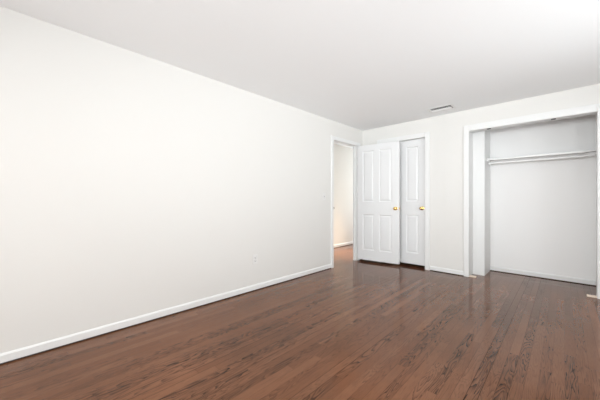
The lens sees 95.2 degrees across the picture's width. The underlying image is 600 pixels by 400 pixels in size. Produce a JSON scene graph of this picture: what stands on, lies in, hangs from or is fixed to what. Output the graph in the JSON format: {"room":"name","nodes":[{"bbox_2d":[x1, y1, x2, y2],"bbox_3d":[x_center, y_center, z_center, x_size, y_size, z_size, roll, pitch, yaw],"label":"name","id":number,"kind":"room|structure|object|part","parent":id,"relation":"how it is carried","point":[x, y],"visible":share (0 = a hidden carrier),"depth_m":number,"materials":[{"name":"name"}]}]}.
{"room":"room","nodes":[
{"label":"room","id":0,"kind":"room"},
{"bbox_2d":[0,6,362,353],"bbox_3d":[-0.438,-0.101,3.475,0.062,2.378,10.000,0,0,44],"label":"wall","id":1,"kind":"structure","parent":0,"point":[132,184],"depth_m":2.37,"materials":[{"name":"beige paint"}]},
{"bbox_2d":[0,264,330,364],"bbox_3d":[-1.621,1.053,2.192,0.012,0.070,6.111,0,0,44],"label":"baseboard","id":2,"kind":"structure","parent":1,"relation":"attached to","point":[24,352],"depth_m":2.37,"materials":[{"name":"white paint"}]},
{"bbox_2d":[253,254,257,263],"bbox_3d":[-0.540,0.713,3.317,0.009,0.116,0.072,0,0,44],"label":"power outlet","id":3,"kind":"object","parent":1,"relation":"attached to","point":[255,257],"visible":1,"depth_m":3.32,"materials":[{"name":"white plastic"}]},
{"bbox_2d":[331,135,359,267],"bbox_3d":[0.778,0.022,4.727,0.078,2.131,0.868,0,0,44],"label":"door frame","id":4,"kind":"structure","parent":1,"relation":"attached to","point":[333,138],"depth_m":4.80,"materials":[{"name":"white paint"}]},
{"bbox_2d":[0,244,599,399],"bbox_3d":[0.848,1.128,2.376,5.885,0.080,10.200,0,0,44],"label":"floor","id":5,"kind":"structure","parent":0,"point":[361,329],"depth_m":2.07,"materials":[{"name":"brown wood"}]},
{"bbox_2d":[0,0,599,147],"bbox_3d":[0.848,-1.330,2.376,5.885,0.080,10.200,0,0,44],"label":"ceiling","id":6,"kind":"structure","parent":0,"point":[362,65],"depth_m":2.27,"materials":[{"name":"white paint"}]},
{"bbox_2d":[426,104,456,112],"bbox_3d":[1.978,-1.282,3.842,0.340,0.016,0.210,0,0,44],"label":"ceiling vent","id":7,"kind":"object","parent":6,"relation":"in","point":[449,106],"visible":1,"depth_m":3.83,"materials":[{"name":"white metal"}]},
{"bbox_2d":[334,144,352,244],"bbox_3d":[0.535,-0.101,6.078,0.100,2.378,4.900,0,0,44],"label":"wall","id":8,"kind":"structure","parent":0,"point":[343,156],"depth_m":6.53,"materials":[{"name":"white paint"}]},
{"bbox_2d":[334,241,352,247],"bbox_3d":[0.575,1.053,6.039,0.012,0.070,4.900,0,0,44],"label":"baseboard","id":9,"kind":"structure","parent":8,"relation":"attached to","point":[347,243],"depth_m":6.51,"materials":[{"name":"white paint"}]},
{"bbox_2d":[472,130,489,275],"bbox_3d":[2.679,-0.101,4.162,0.267,2.378,0.519,0,0,44],"label":"wall","id":10,"kind":"structure","parent":0,"point":[481,139],"depth_m":4.01,"materials":[{"name":"white paint"}]},
{"bbox_2d":[363,84,599,270],"bbox_3d":[2.790,-0.101,3.612,4.400,2.378,0.120,0,0,44],"label":"wall","id":11,"kind":"structure","parent":0,"point":[446,131],"depth_m":4.04,"materials":[{"name":"beige paint"}]},
{"bbox_2d":[356,141,399,263],"bbox_3d":[1.339,0.038,4.740,0.768,2.028,0.161,0,0,36],"label":"door","id":12,"kind":"structure","parent":11,"relation":"in","point":[378,165],"depth_m":4.71,"materials":[{"name":"white paint"}]},
{"bbox_3d":[1.211,-0.425,4.835,0.208,0.895,0.035,0,0,37],"label":"panel","id":13,"kind":"part","parent":12,"relation":"part of","materials":[{"name":"white paint"}]},
{"bbox_3d":[1.211,0.559,4.835,0.208,0.625,0.035,0,0,37],"label":"panel","id":14,"kind":"part","parent":12,"relation":"part of","materials":[{"name":"white paint"}]},
{"bbox_3d":[1.454,-0.425,4.654,0.214,0.895,0.035,0,0,36],"label":"panel","id":15,"kind":"part","parent":12,"relation":"part of","materials":[{"name":"white paint"}]},
{"bbox_3d":[1.454,0.559,4.654,0.214,0.625,0.035,0,0,36],"label":"panel","id":16,"kind":"part","parent":12,"relation":"part of","materials":[{"name":"white paint"}]},
{"bbox_2d":[377,132,429,269],"bbox_3d":[1.696,0.009,4.571,0.893,2.157,0.016,0,0,44],"label":"door frame","id":17,"kind":"structure","parent":11,"relation":"attached to","point":[426,135],"depth_m":4.29,"materials":[{"name":"white paint"}]},
{"bbox_2d":[400,138,424,265],"bbox_3d":[1.726,0.025,4.596,0.752,2.037,0.098,0,0,44],"label":"door","id":18,"kind":"structure","parent":11,"relation":"in","point":[412,152],"depth_m":4.50,"materials":[{"name":"white paint"}]},
{"bbox_3d":[1.857,-0.433,4.513,0.200,0.895,0.035,0,0,44],"label":"panel","id":19,"kind":"part","parent":18,"relation":"part of","materials":[{"name":"white paint"}]},
{"bbox_3d":[1.857,0.551,4.513,0.200,0.625,0.035,0,0,44],"label":"panel","id":20,"kind":"part","parent":18,"relation":"part of","materials":[{"name":"white paint"}]},
{"bbox_2d":[430,266,463,275],"bbox_3d":[2.187,1.053,4.101,0.461,0.070,0.012,0,0,44],"label":"baseboard","id":21,"kind":"structure","parent":11,"relation":"attached to","point":[432,268],"depth_m":4.08,"materials":[{"name":"white paint"}]},
{"bbox_2d":[464,103,599,298],"bbox_3d":[2.921,0.009,3.541,1.369,2.158,0.231,0,0,44],"label":"door frame","id":22,"kind":"structure","parent":11,"relation":"attached to","point":[594,107],"depth_m":3.60,"materials":[{"name":"white paint"}]},
{"bbox_2d":[490,114,595,279],"bbox_3d":[3.226,-0.101,4.065,4.400,2.378,0.100,0,0,44],"label":"wall","id":23,"kind":"structure","parent":0,"point":[543,213],"depth_m":3.82,"materials":[{"name":"white paint"}]},
{"bbox_2d":[487,150,595,161],"bbox_3d":[3.355,-0.605,3.700,1.347,0.046,0.245,0,0,44],"label":"closet shelf","id":24,"kind":"object","parent":23,"relation":"attached to","point":[581,151],"visible":0.94,"depth_m":3.68,"materials":[{"name":"white wood"}]},
{"bbox_2d":[489,154,595,164],"bbox_3d":[3.301,-0.552,3.644,1.316,0.052,0.052,0,0,44],"label":"closet rod","id":25,"kind":"object","parent":24,"relation":"attached to","point":[577,156],"visible":1,"depth_m":3.68,"materials":[{"name":"white metal"}]},
{"bbox_2d":[490,266,595,285],"bbox_3d":[3.437,1.053,3.785,1.348,0.070,0.012,0,0,44],"label":"baseboard","id":26,"kind":"structure","parent":23,"relation":"attached to","point":[492,268],"depth_m":3.80,"materials":[{"name":"white paint"}]}
]}

